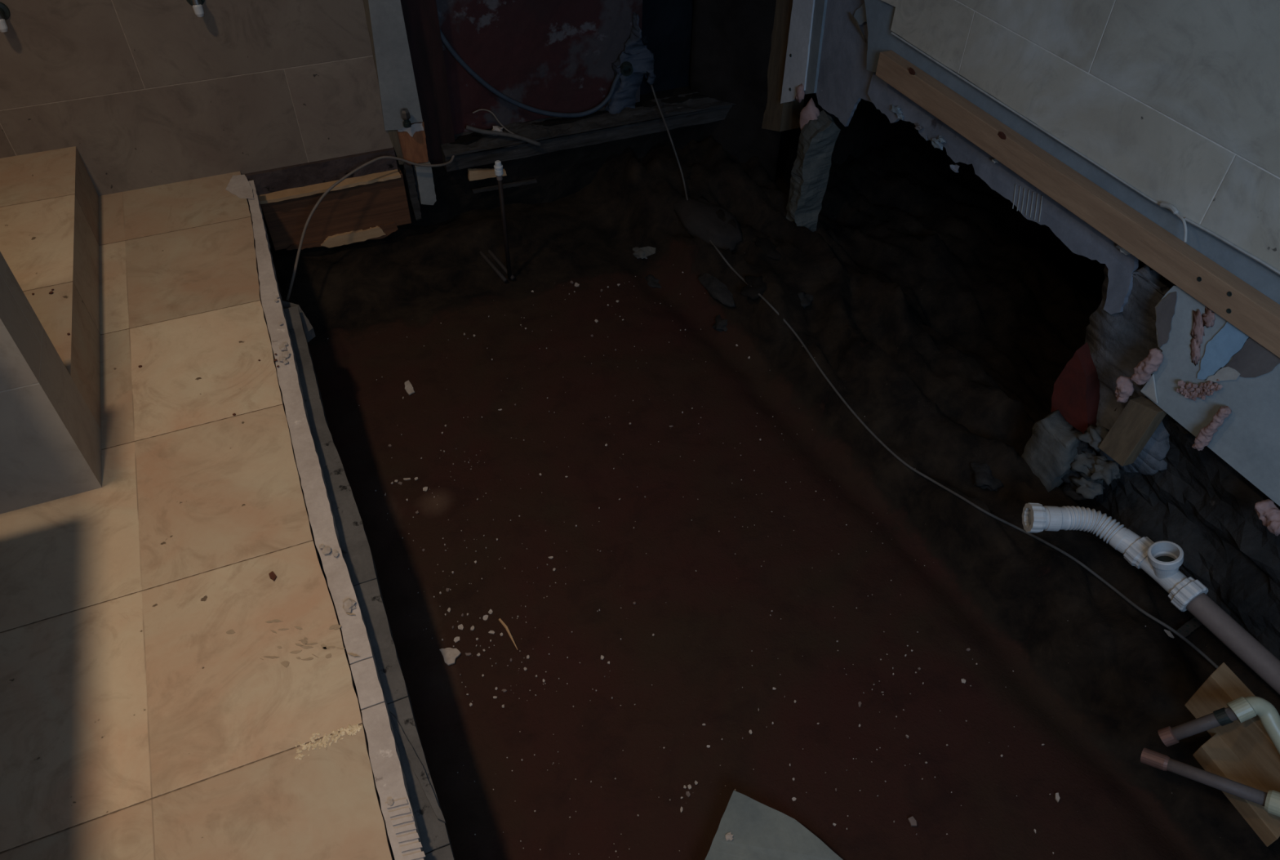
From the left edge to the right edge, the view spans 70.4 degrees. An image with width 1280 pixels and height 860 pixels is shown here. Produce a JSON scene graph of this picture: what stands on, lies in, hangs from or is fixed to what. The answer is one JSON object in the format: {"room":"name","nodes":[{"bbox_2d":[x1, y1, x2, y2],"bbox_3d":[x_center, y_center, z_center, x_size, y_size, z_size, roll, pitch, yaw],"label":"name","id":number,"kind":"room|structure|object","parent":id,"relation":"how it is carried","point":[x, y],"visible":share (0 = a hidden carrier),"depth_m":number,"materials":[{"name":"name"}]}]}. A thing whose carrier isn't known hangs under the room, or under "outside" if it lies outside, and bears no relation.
{"room":"bathroom under renovation","nodes":[
{"label":"bathroom under renovation","id":0,"kind":"room"},
{"bbox_2d":[0,146,101,429],"bbox_3d":[-2.146,-0.232,2.210,1.460,0.168,1.132,-16,47,-17],"label":"ledge","id":1,"kind":"object","parent":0,"point":[49,199],"visible":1,"depth_m":2.38,"materials":[{"name":"tile"}]},
{"bbox_2d":[0,251,102,513],"bbox_3d":[-1.882,0.044,1.627,1.460,0.600,0.193,-16,47,-17],"label":"tiled ledge","id":2,"kind":"structure","parent":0,"point":[51,438],"depth_m":1.86,"materials":[{"name":"tile"}]},
{"bbox_2d":[0,171,392,859],"bbox_3d":[-1.328,0.804,1.304,1.886,0.014,4.300,-16,47,-17],"label":"floor","id":3,"kind":"structure","parent":0,"point":[133,726],"depth_m":1.76,"materials":[{"name":"tile"}]},
{"bbox_2d":[225,173,253,199],"bbox_3d":[-1.280,-0.772,2.895,0.079,0.002,0.174,-16,47,-17],"label":"stone fragment","id":4,"kind":"object","parent":3,"relation":"on","point":[238,185],"visible":1,"depth_m":2.90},
{"bbox_2d":[226,612,359,666],"bbox_3d":[-0.657,0.400,1.718,0.253,0.001,0.111,-7,45,-8],"label":"smear","id":5,"kind":"object","parent":3,"relation":"on","point":[286,664],"visible":1,"depth_m":1.71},
{"bbox_2d":[294,723,362,759],"bbox_3d":[-0.545,0.536,1.583,0.119,0.004,0.038,-21,49,-21],"label":"residue","id":6,"kind":"object","parent":3,"relation":"on","point":[354,727],"visible":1,"depth_m":1.58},
{"bbox_2d":[0,0,393,195],"bbox_3d":[-1.934,-1.523,1.943,2.385,2.412,0.030,-16,47,-17],"label":"tiled wall","id":7,"kind":"structure","parent":0,"point":[147,93],"depth_m":2.75,"materials":[{"name":"tile"}]},
{"bbox_2d":[0,1,10,32],"bbox_3d":[-1.714,-1.103,2.427,0.052,0.066,0.058,-16,47,-17],"label":"outlet","id":8,"kind":"object","parent":7,"relation":"attached to","point":[5,12],"visible":1,"depth_m":2.43,"materials":[{"name":"plastic"}]},
{"bbox_2d":[186,0,204,17],"bbox_3d":[-1.264,-1.217,2.587,0.052,0.066,0.058,-16,47,-17],"label":"outlet","id":9,"kind":"object","parent":7,"relation":"attached to","point":[197,5],"visible":1,"depth_m":2.58,"materials":[{"name":"plastic"}]},
{"bbox_2d":[246,198,284,312],"bbox_3d":[-0.508,0.795,1.830,0.112,0.485,4.350,-16,47,-17],"label":"wall","id":10,"kind":"structure","parent":0,"point":[279,286],"depth_m":3.05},
{"bbox_2d":[264,306,382,594],"bbox_3d":[-0.800,0.013,2.229,0.114,0.060,1.019,-16,47,-17],"label":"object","id":11,"kind":"object","parent":10,"relation":"on","point":[353,538],"visible":0.49,"depth_m":2.10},
{"bbox_2d":[281,300,315,342],"bbox_3d":[-0.967,-0.306,2.579,0.063,0.050,0.173,-16,47,-17],"label":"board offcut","id":12,"kind":"object","parent":11,"relation":"attached to","point":[308,329],"visible":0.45,"depth_m":2.56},
{"bbox_2d":[248,180,377,667],"bbox_3d":[-0.903,-0.167,2.329,0.059,0.050,1.900,-16,47,-17],"label":"board","id":13,"kind":"object","parent":11,"relation":"on","point":[356,638],"visible":0.97,"depth_m":2.06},
{"bbox_2d":[322,546,331,554],"bbox_3d":[-0.646,0.247,1.870,0.019,0.007,0.024,-16,47,-17],"label":"crumb","id":14,"kind":"object","parent":13,"relation":"on","point":[326,549],"visible":1,"depth_m":1.87,"materials":[{"name":"paint"}]},
{"bbox_2d":[342,598,355,612],"bbox_3d":[-0.568,0.343,1.774,0.027,0.009,0.033,-16,47,-17],"label":"crumb","id":15,"kind":"object","parent":13,"relation":"on","point":[348,604],"visible":1,"depth_m":1.77,"materials":[{"name":"paint"}]},
{"bbox_2d":[329,578,413,713],"bbox_3d":[-0.543,0.440,1.801,0.111,0.060,0.290,-16,47,-17],"label":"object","id":16,"kind":"object","parent":10,"relation":"on","point":[369,596],"visible":0.44,"depth_m":1.78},
{"bbox_2d":[350,657,389,713],"bbox_3d":[-0.500,0.480,1.680,0.044,0.050,0.098,-16,47,-17],"label":"board","id":17,"kind":"object","parent":16,"relation":"on","point":[365,673],"visible":0.86,"depth_m":1.66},
{"bbox_2d":[361,697,453,859],"bbox_3d":[-0.426,0.630,1.611,0.114,0.060,0.292,-16,47,-17],"label":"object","id":18,"kind":"object","parent":10,"relation":"on","point":[433,833],"visible":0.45,"depth_m":1.58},
{"bbox_2d":[360,702,425,859],"bbox_3d":[-0.397,0.653,1.507,0.047,0.050,0.428,-16,47,-17],"label":"strip","id":19,"kind":"object","parent":18,"relation":"on","point":[384,753],"visible":0.94,"depth_m":1.55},
{"bbox_2d":[385,798,408,808],"bbox_3d":[-0.403,0.619,1.503,0.036,0.002,0.009,-10,46,-11],"label":"ridge","id":20,"kind":"object","parent":19,"relation":"on","point":[402,802],"visible":1,"depth_m":1.50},
{"bbox_2d":[388,807,410,817],"bbox_3d":[-0.395,0.629,1.493,0.036,0.002,0.009,-10,46,-11],"label":"ridge","id":21,"kind":"object","parent":19,"relation":"on","point":[406,810],"visible":1,"depth_m":1.49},
{"bbox_2d":[391,815,413,825],"bbox_3d":[-0.388,0.638,1.483,0.036,0.002,0.009,-9,46,-11],"label":"ridge","id":22,"kind":"object","parent":19,"relation":"on","point":[406,819],"visible":1,"depth_m":1.48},
{"bbox_2d":[393,823,416,833],"bbox_3d":[-0.381,0.648,1.474,0.036,0.002,0.009,-9,46,-11],"label":"ridge","id":23,"kind":"object","parent":19,"relation":"on","point":[410,827],"visible":1,"depth_m":1.47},
{"bbox_2d":[396,832,419,842],"bbox_3d":[-0.374,0.658,1.464,0.036,0.002,0.010,-8,45,-10],"label":"ridge","id":24,"kind":"object","parent":19,"relation":"on","point":[411,836],"visible":1,"depth_m":1.46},
{"bbox_2d":[400,841,422,852],"bbox_3d":[-0.367,0.668,1.453,0.035,0.002,0.009,-9,46,-10],"label":"ridge","id":25,"kind":"object","parent":19,"relation":"on","point":[415,845],"visible":1,"depth_m":1.45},
{"bbox_2d":[402,850,425,859],"bbox_3d":[-0.359,0.678,1.443,0.035,0.002,0.009,-8,45,-10],"label":"ridge","id":26,"kind":"object","parent":19,"relation":"on","point":[419,855],"visible":1,"depth_m":1.44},
{"bbox_2d":[390,712,445,822],"bbox_3d":[-0.393,0.592,1.600,0.017,0.007,0.236,-23,50,-23],"label":"slate sliver","id":27,"kind":"object","parent":18,"relation":"on","point":[418,768],"visible":1,"depth_m":1.59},
{"bbox_2d":[424,844,454,859],"bbox_3d":[-0.140,1.102,1.137,0.114,0.060,1.160,-16,47,-17],"label":"concrete block","id":28,"kind":"object","parent":10,"relation":"on","point":[446,852],"visible":0.88,"depth_m":1.50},
{"bbox_2d":[435,0,642,133],"bbox_3d":[-0.420,-2.011,2.582,1.000,2.570,0.058,-16,47,-17],"label":"wall","id":29,"kind":"structure","parent":0,"point":[553,55],"depth_m":3.25,"materials":[{"name":"paint"}]},
{"bbox_2d":[260,85,924,245],"bbox_3d":[-0.660,-0.857,3.543,5.300,0.630,0.135,-16,47,-17],"label":"wall","id":30,"kind":"structure","parent":0,"point":[558,174],"depth_m":3.55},
{"bbox_2d":[400,0,454,164],"bbox_3d":[-0.721,-1.905,2.454,0.120,2.534,0.091,-16,47,-17],"label":"stud","id":31,"kind":"object","parent":30,"relation":"on","point":[420,17],"visible":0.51,"depth_m":3.08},
{"bbox_2d":[440,91,735,171],"bbox_3d":[-0.170,-1.158,3.457,1.190,0.095,0.113,-16,47,-17],"label":"wooden beam","id":32,"kind":"structure","parent":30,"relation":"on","point":[629,122],"depth_m":3.41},
{"bbox_2d":[465,124,541,146],"bbox_3d":[-0.495,-1.069,3.294,0.266,0.087,0.028,-2,45,-3],"label":"conduit","id":33,"kind":"object","parent":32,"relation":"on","point":[468,127],"visible":1,"depth_m":3.29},
{"bbox_2d":[472,108,515,133],"bbox_3d":[-0.525,-1.111,3.275,0.151,0.089,0.019,5,45,4],"label":"wire","id":34,"kind":"object","parent":33,"relation":"on","point":[495,116],"visible":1,"depth_m":3.26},
{"bbox_2d":[440,28,622,117],"bbox_3d":[-0.388,-1.320,3.189,0.706,0.522,0.017,-16,47,-17],"label":"hose","id":35,"kind":"object","parent":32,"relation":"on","point":[476,76],"visible":0.99,"depth_m":3.31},
{"bbox_2d":[604,12,656,114],"bbox_3d":[-0.033,-1.357,3.394,0.196,0.387,0.111,-28,52,-26],"label":"plaster collar","id":36,"kind":"object","parent":32,"relation":"on","point":[636,62],"visible":0.91,"depth_m":3.39,"materials":[{"name":"stone"}]},
{"bbox_2d":[620,61,633,75],"bbox_3d":[-0.049,-1.330,3.343,0.044,0.047,0.033,-6,45,-7],"label":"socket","id":37,"kind":"object","parent":36,"relation":"attached to","point":[626,67],"depth_m":3.34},
{"bbox_2d":[640,0,693,94],"bbox_3d":[0.874,-2.453,3.007,1.940,2.500,0.069,-16,47,-17],"label":"wall","id":38,"kind":"structure","parent":0,"point":[667,25],"depth_m":3.47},
{"bbox_2d":[689,0,782,182],"bbox_3d":[0.391,-1.989,2.882,0.387,3.000,0.071,21,48,19],"label":"wall","id":39,"kind":"structure","parent":0,"point":[731,45],"depth_m":3.49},
{"bbox_2d":[270,133,1279,859],"bbox_3d":[0.884,0.219,2.453,3.630,0.342,4.972,-16,47,-17],"label":"ground","id":40,"kind":"structure","parent":0,"point":[945,317],"depth_m":2.44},
{"bbox_2d":[257,167,411,250],"bbox_3d":[-1.060,-0.758,3.182,0.489,0.242,0.087,-16,47,-17],"label":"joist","id":41,"kind":"object","parent":40,"relation":"on","point":[357,209],"visible":0.86,"depth_m":3.16,"materials":[{"name":"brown wood"}]},
{"bbox_2d":[240,147,398,195],"bbox_3d":[-1.092,-0.885,3.086,0.515,0.076,0.065,-16,47,-17],"label":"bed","id":42,"kind":"object","parent":41,"relation":"on","point":[270,180],"visible":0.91,"depth_m":3.07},
{"bbox_2d":[285,155,454,301],"bbox_3d":[-0.939,-0.753,3.057,0.135,0.251,0.813,26,50,23],"label":"cable","id":43,"kind":"object","parent":41,"relation":"on","point":[355,170],"visible":1,"depth_m":2.99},
{"bbox_2d":[363,0,436,220],"bbox_3d":[-0.808,-1.777,2.425,0.136,2.695,0.140,-16,47,-17],"label":"wooden post","id":44,"kind":"object","parent":40,"relation":"on","point":[385,22],"visible":0.92,"depth_m":3.00,"materials":[{"name":"white paint"}]},
{"bbox_2d":[400,107,411,127],"bbox_3d":[-0.782,-1.043,3.034,0.029,0.058,0.033,-16,47,-17],"label":"pipe fitting","id":45,"kind":"object","parent":44,"relation":"attached to","point":[405,114],"visible":1,"depth_m":3.02,"materials":[{"name":"metal"}]},
{"bbox_2d":[404,379,414,395],"bbox_3d":[-0.725,-0.133,2.845,0.025,0.007,0.067,-16,47,-17],"label":"flake","id":46,"kind":"object","parent":40,"relation":"on","point":[409,388],"visible":1,"depth_m":2.84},
{"bbox_2d":[439,647,460,665],"bbox_3d":[-0.452,0.538,2.171,0.045,0.007,0.050,-16,47,-17],"label":"flake","id":47,"kind":"object","parent":40,"relation":"on","point":[450,655],"visible":1,"depth_m":2.17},
{"bbox_2d":[467,168,506,180],"bbox_3d":[-0.569,-0.958,3.372,0.143,0.046,0.020,-16,47,-17],"label":"broken lath","id":48,"kind":"object","parent":40,"relation":"on","point":[474,174],"visible":0.82,"depth_m":3.36,"materials":[{"name":"yellow wood"}]},
{"bbox_2d":[480,250,507,282],"bbox_3d":[-0.577,-0.640,3.339,0.015,0.034,0.341,-25,50,-24],"label":"pipe","id":49,"kind":"object","parent":40,"relation":"on","point":[485,257],"visible":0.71,"depth_m":3.29,"materials":[{"name":"grey metal"}]},
{"bbox_2d":[488,249,515,279],"bbox_3d":[-0.551,-0.650,3.349,0.015,0.034,0.342,-25,50,-24],"label":"pipe","id":50,"kind":"object","parent":40,"relation":"on","point":[493,255],"visible":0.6,"depth_m":3.30,"materials":[{"name":"grey metal"}]},
{"bbox_2d":[493,160,511,279],"bbox_3d":[-0.465,-0.709,3.107,0.029,0.459,0.029,-16,47,-17],"label":"pipe","id":51,"kind":"object","parent":40,"relation":"on","point":[498,166],"visible":1,"depth_m":3.07,"materials":[{"name":"white plastic"}]},
{"bbox_2d":[471,177,537,193],"bbox_3d":[-0.512,-0.925,3.440,0.253,0.019,0.012,-16,47,-17],"label":"grey lath","id":52,"kind":"object","parent":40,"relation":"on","point":[531,180],"visible":0.94,"depth_m":3.44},
{"bbox_2d":[498,617,517,649],"bbox_3d":[-0.318,0.497,2.215,0.010,0.009,0.104,-23,50,-23],"label":"wood splinter","id":53,"kind":"object","parent":40,"relation":"on","point":[503,623],"visible":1,"depth_m":2.22,"materials":[{"name":"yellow wood"}]},
{"bbox_2d":[631,246,647,258],"bbox_3d":[0.006,-0.670,3.434,0.063,0.033,0.096,-31,53,-28],"label":"rubble stone","id":54,"kind":"object","parent":40,"relation":"on","point":[639,252],"visible":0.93,"depth_m":3.42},
{"bbox_2d":[633,246,655,258],"bbox_3d":[0.016,-0.670,3.409,0.095,0.056,0.037,25,49,22],"label":"flake","id":55,"kind":"object","parent":40,"relation":"on","point":[649,251],"visible":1,"depth_m":3.41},
{"bbox_2d":[643,274,661,288],"bbox_3d":[0.045,-0.540,3.343,0.080,0.036,0.100,-16,47,-17],"label":"rubble stone","id":56,"kind":"object","parent":40,"relation":"on","point":[652,282],"visible":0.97,"depth_m":3.33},
{"bbox_2d":[673,195,742,250],"bbox_3d":[0.236,-0.782,3.350,0.196,0.089,0.413,-16,47,-17],"label":"rubble stone","id":57,"kind":"object","parent":40,"relation":"on","point":[699,217],"visible":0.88,"depth_m":3.28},
{"bbox_2d":[697,272,735,306],"bbox_3d":[0.276,-0.494,3.164,0.101,0.044,0.233,-16,47,-17],"label":"rubble stone","id":58,"kind":"object","parent":40,"relation":"on","point":[717,290],"visible":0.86,"depth_m":3.13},
{"bbox_2d":[711,314,727,331],"bbox_3d":[0.285,-0.369,3.130,0.072,0.040,0.095,5,45,4],"label":"rubble stone","id":59,"kind":"object","parent":40,"relation":"on","point":[720,325],"visible":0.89,"depth_m":3.11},
{"bbox_2d":[327,252,1146,857],"bbox_3d":[0.281,0.094,2.574,1.974,0.248,2.197,-16,47,-17],"label":"plaster grit","id":60,"kind":"object","parent":40,"relation":"on","point":[744,252],"visible":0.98,"depth_m":2.26,"materials":[{"name":"paint"}]},
{"bbox_2d":[739,275,767,299],"bbox_3d":[0.396,-0.485,3.041,0.152,0.048,0.116,-16,47,-17],"label":"rubble stone","id":61,"kind":"object","parent":40,"relation":"on","point":[758,286],"visible":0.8,"depth_m":3.01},
{"bbox_2d":[705,790,842,859],"bbox_3d":[0.267,0.839,1.796,0.384,0.028,0.243,0,45,-1],"label":"sheet offcut","id":62,"kind":"object","parent":40,"relation":"on","point":[760,831],"visible":1,"depth_m":1.81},
{"bbox_2d":[798,291,813,307],"bbox_3d":[0.544,-0.437,3.048,0.117,0.038,0.080,-16,47,-17],"label":"rubble stone","id":63,"kind":"object","parent":40,"relation":"on","point":[806,299],"visible":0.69,"depth_m":3.04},
{"bbox_2d":[786,109,840,231],"bbox_3d":[0.610,-0.843,3.314,0.158,0.625,0.122,-16,47,-17],"label":"stone fragment","id":64,"kind":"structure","parent":40,"relation":"on","point":[810,172],"depth_m":3.19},
{"bbox_2d":[799,97,820,130],"bbox_3d":[0.593,-1.089,3.157,0.065,0.127,0.093,-16,47,-17],"label":"lump","id":65,"kind":"object","parent":64,"relation":"on","point":[810,112],"visible":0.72,"depth_m":3.12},
{"bbox_2d":[907,816,916,826],"bbox_3d":[0.572,0.822,1.902,0.015,0.005,0.020,-16,47,-17],"label":"flake","id":66,"kind":"object","parent":40,"relation":"on","point":[913,821],"visible":1,"depth_m":1.90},
{"bbox_2d":[650,84,1218,668],"bbox_3d":[0.599,-0.334,2.719,0.175,0.363,2.640,-20,49,-21],"label":"cable","id":67,"kind":"object","parent":40,"relation":"on","point":[860,420],"visible":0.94,"depth_m":2.45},
{"bbox_2d":[968,461,1004,490],"bbox_3d":[0.945,0.119,2.477,0.104,0.052,0.126,21,48,19],"label":"rubble stone","id":68,"kind":"object","parent":40,"relation":"on","point":[984,478],"visible":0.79,"depth_m":2.44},
{"bbox_2d":[1021,409,1082,491],"bbox_3d":[1.076,0.080,2.399,0.079,0.250,0.158,-16,47,-17],"label":"rock","id":69,"kind":"object","parent":40,"relation":"on","point":[1050,451],"visible":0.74,"depth_m":2.34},
{"bbox_2d":[1062,482,1085,500],"bbox_3d":[1.144,0.158,2.379,0.063,0.041,0.068,-16,47,-17],"label":"rubble","id":70,"kind":"object","parent":40,"relation":"on","point":[1069,488],"visible":0.56,"depth_m":2.37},
{"bbox_2d":[1070,475,1106,498],"bbox_3d":[1.153,0.142,2.332,0.086,0.052,0.075,12,46,11],"label":"rubble","id":71,"kind":"object","parent":70,"relation":"on","point":[1088,488],"visible":0.77,"depth_m":2.32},
{"bbox_2d":[1176,616,1202,636],"bbox_3d":[1.291,0.461,2.128,0.087,0.004,0.024,-24,50,-23],"label":"strap","id":72,"kind":"object","parent":40,"relation":"on","point":[1185,629],"visible":0.89,"depth_m":2.13,"materials":[{"name":"metal"}]},
{"bbox_2d":[1184,662,1279,791],"bbox_3d":[1.243,0.686,1.695,0.049,0.120,0.513,-14,47,-15],"label":"block","id":73,"kind":"object","parent":40,"relation":"on","point":[1248,740],"visible":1,"depth_m":1.78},
{"bbox_2d":[1140,746,1279,817],"bbox_3d":[1.140,0.673,1.654,0.389,0.183,0.042,31,52,27],"label":"copper pipe","id":74,"kind":"object","parent":73,"relation":"on","point":[1270,800],"visible":1,"depth_m":1.70,"materials":[{"name":"brown metal"}]},
{"bbox_2d":[1157,695,1279,754],"bbox_3d":[1.159,0.594,1.702,0.298,0.146,0.120,29,51,25],"label":"pipe","id":75,"kind":"object","parent":73,"relation":"on","point":[1242,708],"visible":1,"depth_m":1.70,"materials":[{"name":"white plastic"}]},
{"bbox_2d":[1226,696,1256,722],"bbox_3d":[1.130,0.526,1.706,0.046,0.049,0.039,-9,46,-11],"label":"socket","id":76,"kind":"object","parent":75,"relation":"attached to","point":[1242,708],"depth_m":1.69,"materials":[{"name":"beige plastic"}]},
{"bbox_2d":[1185,592,1279,694],"bbox_3d":[1.382,0.601,1.778,0.052,0.084,0.717,-21,49,-21],"label":"drain pipe","id":77,"kind":"object","parent":40,"relation":"on","point":[1210,614],"visible":0.98,"depth_m":1.91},
{"bbox_2d":[1022,502,1208,611],"bbox_3d":[1.090,0.250,2.074,0.412,0.121,0.146,30,51,26],"label":"pipe","id":78,"kind":"object","parent":77,"relation":"attached to","point":[1162,560],"visible":0.99,"depth_m":2.07,"materials":[{"name":"white plastic"}]},
{"bbox_2d":[1147,540,1183,578],"bbox_3d":[1.158,0.292,2.012,0.078,0.091,0.073,-16,47,-17],"label":"socket","id":79,"kind":"object","parent":78,"relation":"attached to","point":[1165,557],"depth_m":2.00,"materials":[{"name":"white plastic"}]},
{"bbox_2d":[1155,555,1175,561],"bbox_3d":[1.166,0.299,2.014,0.046,0.021,0.047,-16,47,-17],"label":"washer","id":80,"kind":"object","parent":78,"relation":"in","point":[1163,558],"depth_m":2.02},
{"bbox_2d":[1192,733,1279,846],"bbox_3d":[1.206,0.682,1.783,0.148,0.040,0.212,-16,47,-17],"label":"plank","id":81,"kind":"object","parent":40,"relation":"on","point":[1215,755],"visible":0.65,"depth_m":1.76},
{"bbox_3d":[1.113,0.068,2.405,0.086,0.057,0.110,-16,47,-17],"label":"rubble","id":82,"kind":"object","parent":40,"relation":"on","visible":0},
{"bbox_2d":[1061,470,1081,482],"bbox_3d":[1.125,0.112,2.382,0.084,0.051,0.089,10,45,9],"label":"rubble","id":83,"kind":"object","parent":82,"relation":"on","point":[1066,477],"visible":0.28,"depth_m":2.37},
{"bbox_2d":[1069,446,1108,481],"bbox_3d":[1.141,0.086,2.314,0.088,0.066,0.101,-16,47,-17],"label":"rubble","id":84,"kind":"object","parent":83,"relation":"on","point":[1082,461],"visible":0.72,"depth_m":2.30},
{"bbox_2d":[1075,440,1093,454],"bbox_3d":[1.126,0.044,2.333,0.075,0.060,0.070,18,47,17],"label":"rubble","id":85,"kind":"object","parent":84,"relation":"on","point":[1082,446],"visible":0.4,"depth_m":2.31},
{"bbox_2d":[1076,424,1109,452],"bbox_3d":[1.139,0.022,2.264,0.072,0.057,0.076,-16,47,-17],"label":"rubble","id":86,"kind":"object","parent":85,"relation":"on","point":[1093,435],"visible":0.79,"depth_m":2.26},
{"bbox_2d":[1087,457,1120,485],"bbox_3d":[1.161,0.103,2.270,0.082,0.052,0.080,25,50,23],"label":"rubble","id":87,"kind":"object","parent":84,"relation":"on","point":[1107,470],"visible":0.98,"depth_m":2.26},
{"bbox_2d":[777,93,835,184],"bbox_3d":[0.593,-1.340,3.525,0.050,1.220,0.540,-16,47,-17],"label":"wall","id":88,"kind":"structure","parent":0,"point":[788,154],"depth_m":3.67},
{"bbox_2d":[864,0,1279,660],"bbox_3d":[1.410,-0.417,1.321,0.140,3.020,3.750,-16,47,-17],"label":"wall","id":89,"kind":"structure","parent":0,"point":[1179,100],"depth_m":2.02,"materials":[{"name":"tile"}]},
{"bbox_2d":[867,71,1138,314],"bbox_3d":[0.975,-0.651,2.391,0.027,0.240,1.290,-16,47,-17],"label":"torn plasterboard","id":90,"kind":"object","parent":89,"relation":"attached to","point":[1081,237],"visible":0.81,"depth_m":2.34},
{"bbox_2d":[890,105,902,113],"bbox_3d":[0.762,-0.956,2.707,0.016,0.022,0.052,-16,47,-17],"label":"plaster curl","id":91,"kind":"object","parent":90,"relation":"attached to","point":[896,109],"visible":1,"depth_m":2.70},
{"bbox_2d":[931,137,942,150],"bbox_3d":[0.845,-0.814,2.581,0.022,0.023,0.054,-16,47,-17],"label":"plaster curl","id":92,"kind":"object","parent":90,"relation":"attached to","point":[935,143],"visible":1,"depth_m":2.57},
{"bbox_2d":[1115,244,1130,254],"bbox_3d":[1.115,-0.416,2.089,0.017,0.019,0.050,-16,47,-17],"label":"plaster curl","id":93,"kind":"object","parent":90,"relation":"attached to","point":[1123,251],"visible":0.57,"depth_m":2.09,"materials":[{"name":"paper"}]},
{"bbox_2d":[890,31,1159,204],"bbox_3d":[0.922,-0.801,2.259,0.005,0.013,1.028,-16,47,-17],"label":"bead","id":94,"kind":"object","parent":89,"relation":"attached to","point":[891,33],"visible":0.98,"depth_m":2.20,"materials":[{"name":"paper"}]},
{"bbox_2d":[1159,201,1186,241],"bbox_3d":[1.122,-0.441,1.903,0.012,0.044,0.109,-8,45,-9],"label":"string","id":95,"kind":"object","parent":94,"relation":"hanging from","point":[1175,211],"visible":1,"depth_m":1.89,"materials":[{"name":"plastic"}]},
{"bbox_2d":[1050,342,1099,433],"bbox_3d":[1.150,-0.097,2.352,0.091,0.244,0.178,-16,47,-17],"label":"brick","id":96,"kind":"object","parent":89,"relation":"attached to","point":[1076,392],"visible":0.68,"depth_m":2.31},
{"bbox_2d":[875,49,1279,357],"bbox_3d":[1.332,-0.059,1.629,0.043,0.080,3.148,-16,47,-17],"label":"batten","id":97,"kind":"object","parent":89,"relation":"attached to","point":[1243,306],"visible":1,"depth_m":2.07,"materials":[{"name":"brown wood"}]},
{"bbox_2d":[1140,284,1279,506],"bbox_3d":[1.582,0.491,1.323,0.030,0.294,2.238,-16,47,-17],"label":"broken plasterboard","id":98,"kind":"object","parent":97,"relation":"attached to","point":[1208,364],"visible":1,"depth_m":1.92,"materials":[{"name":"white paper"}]},
{"bbox_2d":[1098,395,1166,466],"bbox_3d":[1.172,-0.002,2.157,0.054,0.179,0.081,-16,47,-17],"label":"timber offcut","id":99,"kind":"object","parent":98,"relation":"attached to","point":[1140,417],"visible":0.89,"depth_m":2.15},
{"bbox_2d":[1115,375,1133,402],"bbox_3d":[1.139,-0.097,2.134,0.044,0.066,0.045,-16,47,-17],"label":"lump","id":100,"kind":"object","parent":99,"relation":"attached to","point":[1124,388],"visible":1,"depth_m":2.12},
{"bbox_2d":[1130,347,1164,385],"bbox_3d":[1.151,-0.144,2.054,0.043,0.103,0.046,-16,47,-17],"label":"lump","id":101,"kind":"object","parent":98,"relation":"attached to","point":[1143,371],"visible":1,"depth_m":2.04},
{"bbox_2d":[1191,405,1231,450],"bbox_3d":[1.224,-0.002,1.946,0.028,0.132,0.032,-16,47,-17],"label":"lump","id":102,"kind":"object","parent":98,"relation":"hanging from","point":[1205,435],"visible":1,"depth_m":1.94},
{"bbox_2d":[1254,498,1279,536],"bbox_3d":[1.302,0.179,1.868,0.047,0.051,0.077,-16,47,-17],"label":"lump","id":103,"kind":"object","parent":98,"relation":"attached to","point":[1267,511],"visible":1,"depth_m":1.86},
{"bbox_2d":[1084,259,1174,475],"bbox_3d":[1.224,-0.146,2.231,0.124,0.558,0.382,-16,47,-17],"label":"rubble","id":104,"kind":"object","parent":89,"relation":"attached to","point":[1117,342],"depth_m":2.20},
{"bbox_2d":[1173,422,1190,434],"bbox_3d":[1.248,-0.009,2.071,0.020,0.028,0.049,-16,47,-17],"label":"chip","id":105,"kind":"object","parent":89,"relation":"attached to","point":[1183,429],"visible":0.28,"depth_m":2.07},
{"bbox_2d":[1184,217,1279,275],"bbox_3d":[1.253,-0.259,1.708,0.006,0.015,0.573,-16,47,-17],"label":"bead","id":106,"kind":"object","parent":89,"relation":"attached to","point":[1261,261],"visible":0.98,"depth_m":1.81,"materials":[{"name":"paper"}]},
{"bbox_3d":[1.306,-1.108,1.222,0.200,1.900,4.600,-16,47,-17],"label":"wall","id":107,"kind":"structure","parent":0,"visible":0},
{"bbox_2d":[761,0,804,131],"bbox_3d":[0.553,-2.084,2.690,0.090,2.571,0.201,-16,47,-17],"label":"stud","id":108,"kind":"object","parent":107,"relation":"attached to","point":[778,117],"visible":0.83,"depth_m":3.40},
{"bbox_2d":[780,0,827,103],"bbox_3d":[0.574,-1.982,2.446,0.038,2.372,0.206,-16,47,-17],"label":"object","id":109,"kind":"object","parent":107,"relation":"attached to","point":[807,20],"visible":1,"depth_m":3.11,"materials":[{"name":"blue paint"}]},
{"bbox_2d":[815,0,873,126],"bbox_3d":[0.689,-1.852,2.252,0.012,2.282,0.386,-16,47,-17],"label":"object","id":110,"kind":"object","parent":107,"relation":"attached to","point":[844,78],"visible":0.77,"depth_m":2.94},
{"bbox_2d":[848,11,866,42],"bbox_3d":[0.672,-1.243,2.802,0.004,0.054,0.110,-16,47,-17],"label":"wood splinter","id":111,"kind":"object","parent":110,"relation":"attached to","point":[852,18],"visible":1,"depth_m":2.80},
{"bbox_2d":[853,3,866,24],"bbox_3d":[0.678,-1.273,2.772,0.003,0.069,0.076,-16,47,-17],"label":"paper tatter","id":112,"kind":"object","parent":110,"relation":"attached to","point":[860,15],"visible":0.79,"depth_m":2.77,"materials":[{"name":"paper"}]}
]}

